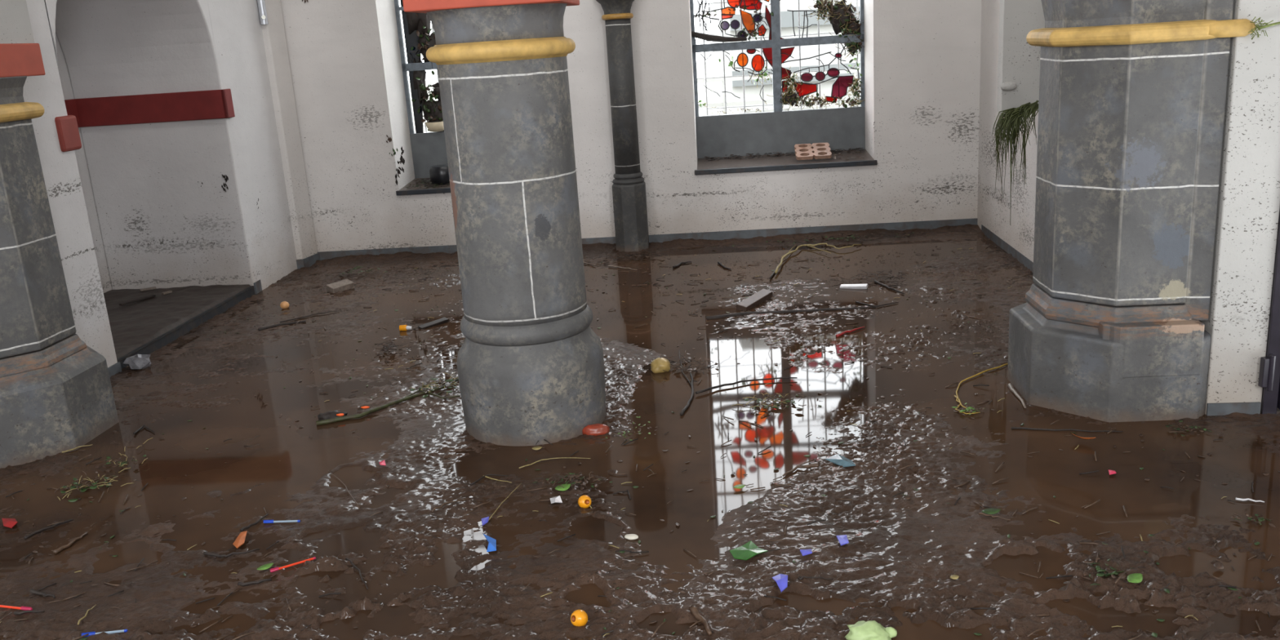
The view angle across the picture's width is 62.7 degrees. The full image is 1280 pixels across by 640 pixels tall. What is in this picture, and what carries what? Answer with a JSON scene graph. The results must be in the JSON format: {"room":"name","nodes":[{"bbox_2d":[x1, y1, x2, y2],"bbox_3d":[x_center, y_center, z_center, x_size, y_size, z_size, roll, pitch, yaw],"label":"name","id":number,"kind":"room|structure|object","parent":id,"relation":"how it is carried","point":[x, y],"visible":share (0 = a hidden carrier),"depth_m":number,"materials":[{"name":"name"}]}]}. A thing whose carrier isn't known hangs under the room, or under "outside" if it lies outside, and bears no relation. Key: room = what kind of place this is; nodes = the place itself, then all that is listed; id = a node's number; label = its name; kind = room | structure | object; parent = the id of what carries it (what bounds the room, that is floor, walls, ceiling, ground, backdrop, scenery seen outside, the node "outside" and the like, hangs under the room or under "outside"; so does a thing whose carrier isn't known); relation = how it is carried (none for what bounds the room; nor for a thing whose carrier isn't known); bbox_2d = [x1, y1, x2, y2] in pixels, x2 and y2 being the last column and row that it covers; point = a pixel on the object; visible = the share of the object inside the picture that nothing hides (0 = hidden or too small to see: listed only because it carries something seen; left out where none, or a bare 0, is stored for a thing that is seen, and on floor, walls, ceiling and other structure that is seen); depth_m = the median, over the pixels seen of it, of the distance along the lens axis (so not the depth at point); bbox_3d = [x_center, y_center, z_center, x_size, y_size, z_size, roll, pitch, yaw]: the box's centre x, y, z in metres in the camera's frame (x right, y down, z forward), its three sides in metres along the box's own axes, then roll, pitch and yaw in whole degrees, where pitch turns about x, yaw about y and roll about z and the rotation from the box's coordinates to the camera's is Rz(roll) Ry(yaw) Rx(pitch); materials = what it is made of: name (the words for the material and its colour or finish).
{"room":"flooded church interior","nodes":[
{"label":"flooded church interior","id":0,"kind":"room"},
{"bbox_2d":[22,0,297,367],"bbox_3d":[-3.930,-1.807,6.331,1.360,4.400,5.547,-3,15,5],"label":"wall","id":1,"kind":"structure","parent":0,"point":[130,209],"depth_m":7.99,"materials":[{"name":"paint"}]},
{"bbox_2d":[54,115,81,151],"bbox_3d":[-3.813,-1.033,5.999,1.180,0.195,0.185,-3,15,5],"label":"block","id":2,"kind":"object","parent":1,"relation":"attached to","point":[67,127],"visible":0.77,"depth_m":5.93,"materials":[{"name":"red paint"}]},
{"bbox_2d":[64,88,235,127],"bbox_3d":[-3.741,-1.357,7.040,1.353,0.210,1.896,-4,15,0],"label":"beam","id":3,"kind":"structure","parent":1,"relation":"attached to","point":[212,104],"depth_m":7.87,"materials":[{"name":"red paint"}]},
{"bbox_2d":[116,285,255,368],"bbox_3d":[-3.662,0.095,7.353,1.160,0.170,1.947,-3,15,5],"label":"step","id":4,"kind":"structure","parent":1,"relation":"attached to","point":[172,336],"depth_m":7.19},
{"bbox_2d":[103,284,253,361],"bbox_3d":[-3.664,-0.004,7.323,1.160,0.053,1.942,-3,15,5],"label":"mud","id":5,"kind":"object","parent":4,"relation":"on","point":[133,325],"depth_m":7.58,"materials":[{"name":"soil"}]},
{"bbox_2d":[107,253,319,377],"bbox_3d":[-3.126,0.043,7.278,0.190,0.140,4.300,-2,15,6],"label":"baseboard","id":6,"kind":"structure","parent":1,"relation":"attached to","point":[308,261],"depth_m":8.34,"materials":[{"name":"grey paint"}]},
{"bbox_2d":[257,0,268,24],"bbox_3d":[-3.075,-2.693,8.460,0.060,0.600,0.080,-4,15,0],"label":"pipe","id":7,"kind":"object","parent":1,"relation":"attached to","point":[261,3],"visible":1,"depth_m":8.50,"materials":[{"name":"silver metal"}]},
{"bbox_2d":[261,0,317,259],"bbox_3d":[-3.095,-2.503,8.711,0.213,4.400,0.365,-4,15,0],"label":"trim","id":8,"kind":"structure","parent":1,"relation":"attached to","point":[273,33],"depth_m":8.88,"materials":[{"name":"white paint"}]},
{"bbox_2d":[280,0,981,252],"bbox_3d":[-0.156,-2.745,8.890,6.622,4.400,0.620,-3,15,5],"label":"wall","id":9,"kind":"structure","parent":0,"point":[922,57],"depth_m":8.88,"materials":[{"name":"white paint"}]},
{"bbox_2d":[395,146,404,185],"bbox_3d":[-2.077,-1.332,9.075,0.111,0.335,0.009,-3,15,5],"label":"leaves","id":10,"kind":"object","parent":9,"relation":"attached to","point":[402,159],"visible":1,"depth_m":9.07,"materials":[{"name":"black plant"}]},
{"bbox_2d":[394,0,450,195],"bbox_3d":[-1.456,-2.605,9.054,1.465,2.890,0.754,-3,15,5],"label":"window","id":11,"kind":"structure","parent":9,"relation":"in","point":[428,149],"depth_m":9.48,"materials":[{"name":"metal"}]},
{"bbox_2d":[401,0,444,131],"bbox_3d":[-1.608,-2.575,9.305,1.011,1.888,0.150,-3,15,4],"label":"plant tangle","id":12,"kind":"object","parent":11,"relation":"on","point":[431,108],"visible":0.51,"depth_m":9.42,"materials":[{"name":"green plant"}]},
{"bbox_2d":[404,177,449,187],"bbox_3d":[-1.831,-1.220,9.317,0.435,0.045,0.391,-4,15,0],"label":"debris","id":13,"kind":"object","parent":11,"relation":"on","point":[421,183],"visible":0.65,"depth_m":9.26,"materials":[{"name":"soil"}]},
{"bbox_2d":[425,121,444,132],"bbox_3d":[-1.844,-1.752,9.509,0.196,0.090,0.196,-4,15,0],"label":"bowl","id":14,"kind":"object","parent":11,"relation":"on","point":[432,126],"visible":0.86,"depth_m":9.44,"materials":[{"name":"ceramic"}]},
{"bbox_2d":[429,164,449,184],"bbox_3d":[-1.741,-1.292,9.299,0.240,0.160,0.240,-4,15,0],"label":"pot","id":15,"kind":"object","parent":11,"relation":"on","point":[439,174],"visible":0.73,"depth_m":9.20,"materials":[{"name":"ceramic"}]},
{"bbox_2d":[595,0,648,252],"bbox_3d":[-0.141,-1.835,8.706,0.339,2.660,0.339,8,19,37],"label":"column","id":16,"kind":"structure","parent":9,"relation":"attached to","point":[628,186],"depth_m":8.70,"materials":[{"name":"stone"}]},
{"bbox_2d":[317,217,977,260],"bbox_3d":[0.011,-0.664,9.125,5.769,0.145,0.022,-3,15,5],"label":"baseboard","id":17,"kind":"structure","parent":9,"relation":"attached to","point":[720,235],"depth_m":9.04,"materials":[{"name":"grey paint"}]},
{"bbox_2d":[689,0,877,174],"bbox_3d":[1.159,-2.739,8.842,1.527,2.855,0.754,-3,15,5],"label":"window","id":18,"kind":"structure","parent":9,"relation":"in","point":[722,135],"depth_m":9.23,"materials":[{"name":"metal"}]},
{"bbox_2d":[691,31,746,42],"bbox_3d":[0.683,-2.468,9.121,0.488,0.111,0.060,-2,15,5],"label":"driftwood","id":19,"kind":"object","parent":18,"relation":"on","point":[710,37],"visible":0.88,"depth_m":9.11,"materials":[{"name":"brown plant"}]},
{"bbox_2d":[693,3,773,39],"bbox_3d":[0.795,-2.585,9.143,0.730,0.310,0.122,-3,15,5],"label":"plant tangle","id":20,"kind":"object","parent":18,"relation":"on","point":[754,33],"visible":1,"depth_m":9.12,"materials":[{"name":"green plant"}]},
{"bbox_2d":[697,51,862,107],"bbox_3d":[1.250,-2.126,9.237,1.542,0.434,0.114,-3,15,4],"label":"plant tangle","id":21,"kind":"object","parent":18,"relation":"on","point":[731,63],"visible":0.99,"depth_m":9.22,"materials":[{"name":"green plant"}]},
{"bbox_2d":[703,147,862,160],"bbox_3d":[1.267,-1.465,9.278,1.408,0.032,0.187,-3,15,4],"label":"debris","id":22,"kind":"object","parent":18,"relation":"on","point":[750,154],"visible":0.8,"depth_m":9.28,"materials":[{"name":"brown plant"}]},
{"bbox_2d":[794,142,831,159],"bbox_3d":[1.484,-1.449,9.015,0.300,0.112,0.246,-3,15,5],"label":"brick","id":23,"kind":"object","parent":18,"relation":"on","point":[815,150],"visible":1,"depth_m":8.98,"materials":[{"name":"brick"}]},
{"bbox_2d":[764,66,865,111],"bbox_3d":[1.563,-2.028,9.245,0.956,0.430,0.127,-3,15,4],"label":"plant tangle","id":24,"kind":"object","parent":18,"relation":"on","point":[788,97],"visible":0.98,"depth_m":9.24,"materials":[{"name":"green plant"}]},
{"bbox_2d":[803,0,864,63],"bbox_3d":[1.712,-2.546,9.093,0.616,0.655,0.143,-3,15,5],"label":"plant tangle","id":25,"kind":"object","parent":18,"relation":"on","point":[842,15],"visible":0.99,"depth_m":9.05,"materials":[{"name":"green plant"}]},
{"bbox_2d":[977,0,1038,262],"bbox_3d":[2.777,-2.363,6.751,0.350,4.400,4.218,-2,15,5],"label":"wall","id":26,"kind":"structure","parent":0,"point":[994,212],"depth_m":8.09,"materials":[{"name":"white paint"}]},
{"bbox_2d":[996,0,1044,112],"bbox_3d":[2.456,-2.901,6.467,0.438,3.175,0.169,-4,15,0],"label":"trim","id":27,"kind":"structure","parent":26,"relation":"attached to","point":[1019,61],"depth_m":6.75,"materials":[{"name":"paint"}]},
{"bbox_2d":[981,224,1261,415],"bbox_3d":[2.785,-0.222,6.850,0.217,0.120,4.754,-2,15,6],"label":"baseboard","id":28,"kind":"structure","parent":26,"relation":"attached to","point":[1224,408],"depth_m":4.58,"materials":[{"name":"grey paint"}]},
{"bbox_2d":[1200,0,1279,414],"bbox_3d":[2.494,-1.705,4.374,0.227,4.400,0.700,-2,15,7],"label":"wall pier","id":29,"kind":"object","parent":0,"point":[1248,206],"depth_m":4.36,"materials":[{"name":"paint"}]},
{"bbox_2d":[1257,210,1279,413],"bbox_3d":[3.083,-0.727,4.162,0.988,2.450,0.133,0,16,15],"label":"door","id":30,"kind":"structure","parent":29,"relation":"attached to","point":[1269,367],"depth_m":4.47,"materials":[{"name":"paint"}]},
{"bbox_3d":[-0.070,0.450,5.711,7.200,0.080,8.200,-4,15,0],"label":"floor slab","id":31,"kind":"structure","parent":0,"visible":0},
{"bbox_2d":[0,0,119,468],"bbox_3d":[-3.302,-1.445,4.752,0.936,4.360,0.936,-4,15,0],"label":"column","id":32,"kind":"structure","parent":31,"relation":"on","point":[56,395],"depth_m":4.96,"materials":[{"name":"stone"}]},
{"bbox_2d":[402,0,605,446],"bbox_3d":[-0.636,-1.561,4.530,0.696,4.360,0.696,-4,15,0],"label":"column","id":33,"kind":"structure","parent":31,"relation":"on","point":[531,362],"depth_m":4.60,"materials":[{"name":"stone"}]},
{"bbox_2d":[0,223,1279,639],"bbox_3d":[-0.081,0.292,5.668,6.700,0.123,7.800,-4,15,0],"label":"mud layer","id":34,"kind":"object","parent":31,"relation":"on","point":[899,552],"depth_m":3.76,"materials":[{"name":"soil"}]},
{"bbox_2d":[0,604,32,610],"bbox_3d":[-2.178,0.980,3.594,0.238,0.014,0.011,1,16,16],"label":"pen","id":35,"kind":"object","parent":34,"relation":"on","point":[24,608],"visible":1,"depth_m":3.57,"materials":[{"name":"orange plastic"}]},
{"bbox_2d":[13,609,44,615],"bbox_3d":[-2.059,0.985,3.538,0.096,0.017,0.017,-5,15,-5],"label":"stick","id":36,"kind":"object","parent":34,"relation":"on","point":[20,613],"visible":1,"depth_m":3.53,"materials":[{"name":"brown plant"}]},
{"bbox_2d":[29,589,55,598],"bbox_3d":[-2.086,0.956,3.663,0.124,0.015,0.019,3,17,25],"label":"stick","id":37,"kind":"object","parent":34,"relation":"on","point":[32,591],"visible":1,"depth_m":3.66,"materials":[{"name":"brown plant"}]},
{"bbox_2d":[23,519,72,539],"bbox_3d":[-2.371,0.833,4.204,0.029,0.014,0.190,7,18,34],"label":"stick","id":38,"kind":"object","parent":34,"relation":"on","point":[32,534],"visible":1,"depth_m":4.20,"materials":[{"name":"wood"}]},
{"bbox_2d":[81,629,127,636],"bbox_3d":[-1.726,1.008,3.383,0.142,0.014,0.011,-5,15,-5],"label":"pen","id":39,"kind":"object","parent":34,"relation":"on","point":[122,630],"visible":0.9,"depth_m":3.38,"materials":[{"name":"plastic"}]},
{"bbox_2d":[237,578,271,586],"bbox_3d":[-1.343,0.913,3.654,0.114,0.015,0.024,-6,15,-7],"label":"stick","id":40,"kind":"object","parent":34,"relation":"on","point":[241,584],"visible":1,"depth_m":3.65,"materials":[{"name":"wood"}]},
{"bbox_2d":[257,562,277,569],"bbox_3d":[-1.328,0.878,3.742,0.075,0.008,0.027,-13,18,-32],"label":"leaf","id":41,"kind":"object","parent":34,"relation":"on","point":[264,566],"visible":1,"depth_m":3.74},
{"bbox_2d":[262,520,300,523],"bbox_3d":[-1.407,0.790,4.123,0.148,0.014,0.011,-3,15,4],"label":"pen","id":42,"kind":"object","parent":34,"relation":"on","point":[264,521],"visible":1,"depth_m":4.12,"materials":[{"name":"plastic"}]},
{"bbox_2d":[257,320,306,330],"bbox_3d":[-2.454,0.034,7.194,0.319,0.023,0.054,-13,17,-30],"label":"stick","id":43,"kind":"object","parent":34,"relation":"on","point":[291,322],"visible":1,"depth_m":7.18,"materials":[{"name":"wood"}]},
{"bbox_2d":[270,556,315,572],"bbox_3d":[-1.244,0.876,3.765,0.161,0.014,0.011,-12,17,-29],"label":"pen","id":44,"kind":"object","parent":34,"relation":"on","point":[277,568],"visible":1,"depth_m":3.76,"materials":[{"name":"orange plastic"}]},
{"bbox_2d":[338,266,386,275],"bbox_3d":[-2.308,-0.410,8.689,0.367,0.056,0.269,8,19,37],"label":"clump","id":45,"kind":"object","parent":34,"relation":"on","point":[354,268],"visible":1,"depth_m":8.69,"materials":[{"name":"soil"}]},
{"bbox_2d":[315,377,459,425],"bbox_3d":[-1.261,0.424,5.432,0.850,0.026,0.326,-12,17,-29],"label":"branch","id":46,"kind":"object","parent":34,"relation":"on","point":[410,396],"visible":0.9,"depth_m":5.35,"materials":[{"name":"wood"}]},
{"bbox_2d":[409,373,459,399],"bbox_3d":[-1.062,0.344,5.596,0.324,0.056,0.392,7,19,36],"label":"clump","id":47,"kind":"object","parent":34,"relation":"on","point":[428,385],"visible":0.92,"depth_m":5.60,"materials":[{"name":"green plant"}]},
{"bbox_2d":[550,495,562,503],"bbox_3d":[-0.331,0.709,4.133,0.044,0.016,0.065,-7,15,-13],"label":"paper scrap","id":48,"kind":"object","parent":34,"relation":"on","point":[557,499],"visible":1,"depth_m":4.13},
{"bbox_2d":[555,484,574,490],"bbox_3d":[-0.304,0.677,4.253,0.087,0.013,0.038,-9,16,-20],"label":"leaf","id":49,"kind":"object","parent":34,"relation":"on","point":[566,486],"visible":1,"depth_m":4.25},
{"bbox_2d":[533,471,613,489],"bbox_3d":[-0.276,0.653,4.299,0.334,0.032,0.160,-4,15,0],"label":"clump","id":50,"kind":"object","parent":34,"relation":"on","point":[571,475],"visible":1,"depth_m":4.30,"materials":[{"name":"brown plant"}]},
{"bbox_2d":[570,608,587,626],"bbox_3d":[-0.188,0.922,3.244,0.054,0.054,0.053,-4,15,0],"label":"fruit","id":51,"kind":"object","parent":34,"relation":"on","point":[579,617],"visible":1,"depth_m":3.23,"materials":[{"name":"food"}]},
{"bbox_2d":[582,423,609,435],"bbox_3d":[-0.204,0.509,4.847,0.129,0.061,0.074,-4,15,0],"label":"fragment","id":52,"kind":"object","parent":34,"relation":"on","point":[595,429],"visible":0.99,"depth_m":4.82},
{"bbox_2d":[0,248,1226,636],"bbox_3d":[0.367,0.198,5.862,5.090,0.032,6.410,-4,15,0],"label":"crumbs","id":53,"kind":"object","parent":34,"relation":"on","point":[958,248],"visible":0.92,"depth_m":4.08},
{"bbox_2d":[586,249,668,262],"bbox_3d":[-0.140,-0.524,8.633,0.772,0.042,0.315,-4,15,0],"label":"clump","id":54,"kind":"object","parent":34,"relation":"on","point":[611,255],"visible":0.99,"depth_m":8.61,"materials":[{"name":"soil"}]},
{"bbox_2d":[0,231,1271,639],"bbox_3d":[0.075,0.215,5.858,5.931,0.046,6.603,-4,15,0],"label":"crumbs","id":55,"kind":"object","parent":34,"relation":"on","point":[997,468],"visible":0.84,"depth_m":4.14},
{"bbox_2d":[0,235,1279,639],"bbox_3d":[-0.081,0.296,5.669,6.700,0.001,7.800,-4,15,0],"label":"water","id":56,"kind":"object","parent":34,"relation":"on","point":[1234,460],"visible":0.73,"depth_m":4.62,"materials":[{"name":"liquid"}]},
{"bbox_2d":[1,518,17,528],"bbox_3d":[-2.563,0.820,4.266,0.048,0.014,0.126,-15,19,-36],"label":"scrap","id":57,"kind":"object","parent":56,"relation":"on","point":[8,522],"visible":1,"depth_m":4.25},
{"bbox_2d":[53,532,88,554],"bbox_3d":[-2.196,0.859,4.059,0.026,0.018,0.169,0,16,15],"label":"stick","id":58,"kind":"object","parent":56,"relation":"on","point":[66,546],"visible":1,"depth_m":4.03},
{"bbox_2d":[54,471,136,502],"bbox_3d":[-2.386,0.718,4.548,0.308,0.057,0.253,1,16,18],"label":"clump","id":59,"kind":"object","parent":56,"relation":"on","point":[75,486],"visible":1,"depth_m":4.56,"materials":[{"name":"green plant"}]},
{"bbox_2d":[83,437,152,482],"bbox_3d":[-2.387,0.639,4.857,0.238,0.046,0.492,-4,15,0],"label":"clump","id":60,"kind":"object","parent":56,"relation":"on","point":[122,464],"visible":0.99,"depth_m":4.81,"materials":[{"name":"brown plant"}]},
{"bbox_2d":[123,354,151,368],"bbox_3d":[-3.054,0.256,6.400,0.143,0.101,0.125,5,17,29],"label":"plastic bag","id":61,"kind":"object","parent":56,"relation":"on","point":[138,361],"visible":1,"depth_m":6.38,"materials":[{"name":"plastic"}]},
{"bbox_2d":[203,548,259,557],"bbox_3d":[-1.517,0.862,3.881,0.206,0.015,0.049,-4,15,0],"label":"stick","id":62,"kind":"object","parent":56,"relation":"on","point":[249,551],"visible":1,"depth_m":3.87,"materials":[{"name":"wood"}]},
{"bbox_2d":[232,530,247,548],"bbox_3d":[-1.509,0.829,3.968,0.041,0.014,0.144,-5,15,-3],"label":"scrap","id":63,"kind":"object","parent":56,"relation":"on","point":[240,540],"visible":1,"depth_m":3.96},
{"bbox_2d":[240,513,268,531],"bbox_3d":[-1.510,0.795,4.132,0.027,0.012,0.154,3,17,24],"label":"stick","id":64,"kind":"object","parent":56,"relation":"on","point":[264,516],"visible":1,"depth_m":4.11,"materials":[{"name":"wood"}]},
{"bbox_2d":[317,409,347,420],"bbox_3d":[-1.539,0.489,5.268,0.148,0.069,0.088,-8,16,-15],"label":"lump","id":65,"kind":"object","parent":56,"relation":"on","point":[331,414],"visible":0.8,"depth_m":5.25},
{"bbox_2d":[326,279,354,293],"bbox_3d":[-2.336,-0.258,8.187,0.107,0.083,0.191,11,21,43],"label":"brick","id":66,"kind":"object","parent":56,"relation":"on","point":[346,284],"visible":0.96,"depth_m":8.16,"materials":[{"name":"beige stone"}]},
{"bbox_2d":[373,339,407,356],"bbox_3d":[-1.547,0.156,6.410,0.188,0.062,0.334,-14,18,-32],"label":"clump","id":67,"kind":"object","parent":56,"relation":"on","point":[384,345],"visible":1,"depth_m":6.37,"materials":[{"name":"brown plant"}]},
{"bbox_2d":[483,533,496,551],"bbox_3d":[-0.541,0.808,3.810,0.042,0.019,0.132,-7,15,-12],"label":"scrap","id":68,"kind":"object","parent":56,"relation":"on","point":[491,542],"visible":1,"depth_m":3.79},
{"bbox_2d":[577,494,591,507],"bbox_3d":[-0.216,0.709,4.093,0.053,0.053,0.052,-4,15,0],"label":"fruit","id":69,"kind":"object","parent":56,"relation":"on","point":[584,501],"visible":1,"depth_m":4.08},
{"bbox_2d":[605,416,657,440],"bbox_3d":[-0.012,0.505,4.826,0.217,0.013,0.283,8,19,38],"label":"clump","id":70,"kind":"object","parent":56,"relation":"on","point":[637,416],"visible":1,"depth_m":4.81,"materials":[{"name":"brown plant"}]},
{"bbox_2d":[650,354,670,373],"bbox_3d":[0.111,0.242,5.691,0.108,0.112,0.101,-4,15,0],"label":"apple","id":71,"kind":"object","parent":56,"relation":"on","point":[658,365],"visible":0.99,"depth_m":5.66,"materials":[{"name":"food"}]},
{"bbox_2d":[644,351,718,382],"bbox_3d":[0.226,0.248,5.669,0.400,0.047,0.457,-4,15,0],"label":"clump","id":72,"kind":"object","parent":56,"relation":"on","point":[690,369],"visible":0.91,"depth_m":5.68,"materials":[{"name":"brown plant"}]},
{"bbox_2d":[679,351,693,415],"bbox_3d":[0.243,0.308,5.514,0.074,0.016,1.070,-3,15,3],"label":"stick","id":73,"kind":"object","parent":56,"relation":"on","point":[686,406],"visible":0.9,"depth_m":5.30,"materials":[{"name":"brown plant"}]},
{"bbox_2d":[695,377,797,394],"bbox_3d":[0.535,0.323,5.362,0.550,0.015,0.076,-8,16,-14],"label":"stick","id":74,"kind":"object","parent":56,"relation":"on","point":[756,380],"visible":1,"depth_m":5.38,"materials":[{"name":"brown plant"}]},
{"bbox_2d":[736,288,773,311],"bbox_3d":[0.760,-0.128,6.953,0.081,0.079,0.365,7,18,35],"label":"wood block","id":75,"kind":"object","parent":56,"relation":"on","point":[763,295],"visible":0.91,"depth_m":6.92,"materials":[{"name":"wood"}]},
{"bbox_2d":[732,391,805,408],"bbox_3d":[0.635,0.389,5.060,0.352,0.040,0.210,3,17,25],"label":"clump","id":76,"kind":"object","parent":56,"relation":"on","point":[775,405],"visible":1,"depth_m":5.05,"materials":[{"name":"green plant"}]},
{"bbox_2d":[782,462,819,476],"bbox_3d":[0.648,0.601,4.285,0.164,0.033,0.067,-7,15,-12],"label":"stick","id":77,"kind":"object","parent":56,"relation":"on","point":[817,464],"visible":1,"depth_m":4.28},
{"bbox_2d":[774,243,861,273],"bbox_3d":[1.227,-0.515,8.266,0.474,0.024,1.148,11,21,43],"label":"root","id":78,"kind":"object","parent":56,"relation":"on","point":[807,245],"visible":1,"depth_m":8.42,"materials":[{"name":"wood"}]},
{"bbox_2d":[840,284,867,288],"bbox_3d":[1.467,-0.229,7.202,0.188,0.040,0.047,3,17,25],"label":"pale slat","id":79,"kind":"object","parent":56,"relation":"on","point":[842,286],"visible":1,"depth_m":7.18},
{"bbox_2d":[831,270,906,284],"bbox_3d":[1.630,-0.317,7.402,0.515,0.052,0.379,5,17,28],"label":"clump","id":80,"kind":"object","parent":56,"relation":"on","point":[879,273],"visible":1,"depth_m":7.37,"materials":[{"name":"soil"}]},
{"bbox_2d":[874,280,904,293],"bbox_3d":[1.722,-0.226,7.132,0.098,0.019,0.400,-7,15,-12],"label":"stick","id":81,"kind":"object","parent":56,"relation":"on","point":[875,281],"visible":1,"depth_m":7.16,"materials":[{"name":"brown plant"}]},
{"bbox_2d":[951,402,985,415],"bbox_3d":[1.492,0.408,4.802,0.138,0.022,0.128,7,19,36],"label":"clump","id":82,"kind":"object","parent":56,"relation":"on","point":[970,408],"visible":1,"depth_m":4.80,"materials":[{"name":"green plant"}]},
{"bbox_2d":[1007,382,1026,408],"bbox_3d":[1.780,0.357,4.949,0.023,0.022,0.305,-2,15,6],"label":"stick","id":83,"kind":"object","parent":56,"relation":"on","point":[1010,385],"visible":1,"depth_m":4.97,"materials":[{"name":"brown wood"}]},
{"bbox_2d":[1011,426,1123,431],"bbox_3d":[1.836,0.473,4.519,0.450,0.010,0.022,0,16,15],"label":"stick","id":84,"kind":"object","parent":56,"relation":"on","point":[1012,428],"visible":1,"depth_m":4.52,"materials":[{"name":"wood"}]},
{"bbox_2d":[1165,420,1211,438],"bbox_3d":[2.284,0.455,4.430,0.187,0.022,0.138,-7,15,-13],"label":"clump","id":85,"kind":"object","parent":56,"relation":"on","point":[1189,426],"visible":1,"depth_m":4.42,"materials":[{"name":"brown plant"}]},
{"bbox_2d":[1230,513,1275,527],"bbox_3d":[2.119,0.689,3.616,0.121,0.015,0.110,-4,15,0],"label":"clump","id":86,"kind":"object","parent":56,"relation":"on","point":[1250,517],"visible":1,"depth_m":3.63,"materials":[{"name":"soil"}]},
{"bbox_2d":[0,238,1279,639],"bbox_3d":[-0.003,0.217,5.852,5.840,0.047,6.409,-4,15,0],"label":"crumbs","id":87,"kind":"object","parent":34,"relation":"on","point":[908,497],"visible":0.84,"depth_m":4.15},
{"bbox_2d":[26,231,1259,639],"bbox_3d":[-0.013,0.232,5.819,5.941,0.037,6.452,-4,15,0],"label":"crumbs","id":88,"kind":"object","parent":34,"relation":"on","point":[1166,590],"visible":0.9,"depth_m":3.91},
{"bbox_2d":[688,604,712,635],"bbox_3d":[0.191,0.915,3.203,0.030,0.033,0.148,-9,16,-20],"label":"stick","id":89,"kind":"object","parent":34,"relation":"on","point":[693,609],"visible":1,"depth_m":3.22,"materials":[{"name":"wood"}]},
{"bbox_2d":[729,540,768,559],"bbox_3d":[0.366,0.796,3.610,0.118,0.009,0.087,-14,18,-34],"label":"scrap","id":90,"kind":"object","parent":34,"relation":"on","point":[749,549],"visible":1,"depth_m":3.61,"materials":[{"name":"green plastic"}]},
{"bbox_2d":[772,573,787,591],"bbox_3d":[0.458,0.840,3.379,0.047,0.019,0.101,-7,15,-11],"label":"scrap","id":91,"kind":"object","parent":34,"relation":"on","point":[781,580],"visible":1,"depth_m":3.37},
{"bbox_2d":[706,306,875,319],"bbox_3d":[0.959,-0.050,6.688,1.082,0.031,0.078,-4,15,0],"label":"pole","id":92,"kind":"object","parent":34,"relation":"on","point":[854,308],"visible":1,"depth_m":6.68,"materials":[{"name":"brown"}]},
{"bbox_2d":[711,231,936,246],"bbox_3d":[1.526,-0.686,8.790,1.849,0.046,0.290,-3,15,4],"label":"clump","id":93,"kind":"object","parent":34,"relation":"on","point":[907,234],"visible":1,"depth_m":8.76,"materials":[{"name":"soil"}]},
{"bbox_2d":[825,453,855,466],"bbox_3d":[0.833,0.577,4.294,0.070,0.013,0.143,-13,18,-30],"label":"shard","id":94,"kind":"object","parent":34,"relation":"on","point":[838,460],"visible":1,"depth_m":4.29},
{"bbox_2d":[836,534,848,545],"bbox_3d":[0.703,0.758,3.624,0.036,0.009,0.074,-4,15,0],"label":"scrap","id":95,"kind":"object","parent":34,"relation":"on","point":[842,540],"visible":1,"depth_m":3.62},
{"bbox_2d":[844,620,897,639],"bbox_3d":[0.677,0.924,3.084,0.152,0.079,0.103,0,16,14],"label":"lettuce","id":96,"kind":"object","parent":34,"relation":"on","point":[869,629],"visible":1,"depth_m":3.06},
{"bbox_2d":[955,363,1008,413],"bbox_3d":[1.647,0.319,5.124,0.177,0.012,0.806,5,17,29],"label":"cord","id":97,"kind":"object","parent":34,"relation":"on","point":[1003,365],"visible":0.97,"depth_m":5.22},
{"bbox_2d":[981,507,1004,514],"bbox_3d":[1.279,0.692,3.800,0.088,0.009,0.034,-4,15,0],"label":"leaf","id":98,"kind":"object","parent":34,"relation":"on","point":[989,511],"visible":1,"depth_m":3.80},
{"bbox_2d":[1081,553,1127,585],"bbox_3d":[1.472,0.796,3.341,0.221,0.036,0.180,-4,15,0],"label":"clump","id":99,"kind":"object","parent":34,"relation":"on","point":[1110,572],"visible":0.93,"depth_m":3.32,"materials":[{"name":"soil"}]},
{"bbox_2d":[1127,573,1144,582],"bbox_3d":[1.545,0.802,3.265,0.087,0.010,0.039,-11,17,-25],"label":"leaf","id":100,"kind":"object","parent":34,"relation":"on","point":[1136,577],"visible":1,"depth_m":3.26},
{"bbox_2d":[1007,0,1255,422],"bbox_3d":[2.126,-1.722,4.451,0.926,4.360,0.931,-4,15,0],"label":"column","id":101,"kind":"structure","parent":31,"relation":"on","point":[1109,327],"depth_m":4.48,"materials":[{"name":"stone"}]},
{"bbox_2d":[1248,17,1279,39],"bbox_3d":[2.518,-1.151,4.116,0.274,0.089,0.050,-4,15,0],"label":"twig","id":102,"kind":"object","parent":101,"relation":"attached to","point":[1259,27],"visible":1,"depth_m":4.12,"materials":[{"name":"plant"}]},
{"label":"outside","id":103,"kind":"structure","parent":0,"visible":0},
{"bbox_2d":[408,61,717,133],"bbox_3d":[-0.566,-8.568,39.111,90.000,0.100,60.000,-4,15,0],"label":"ground","id":104,"kind":"structure","parent":103,"point":[700,65],"depth_m":36.83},
{"bbox_2d":[697,67,860,114],"bbox_3d":[1.846,-2.403,12.862,5.000,1.225,0.075,-4,15,0],"label":"railing","id":105,"kind":"object","parent":104,"relation":"on","point":[855,71],"visible":0.08,"depth_m":12.76,"materials":[{"name":"metal"}]},
{"bbox_2d":[710,0,860,115],"bbox_3d":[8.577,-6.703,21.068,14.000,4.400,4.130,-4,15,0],"label":"window pane","id":106,"kind":"structure","parent":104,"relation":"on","point":[752,92],"depth_m":19.44,"materials":[{"name":"glass"}]},
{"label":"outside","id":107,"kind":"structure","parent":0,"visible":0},
{"bbox_2d":[991,99,1039,225],"bbox_3d":[2.443,-1.016,6.840,0.313,0.800,0.118,-4,15,0],"label":"grass tuft","id":108,"kind":"object","parent":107,"point":[1013,117],"visible":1,"depth_m":6.77,"materials":[{"name":"plant"}]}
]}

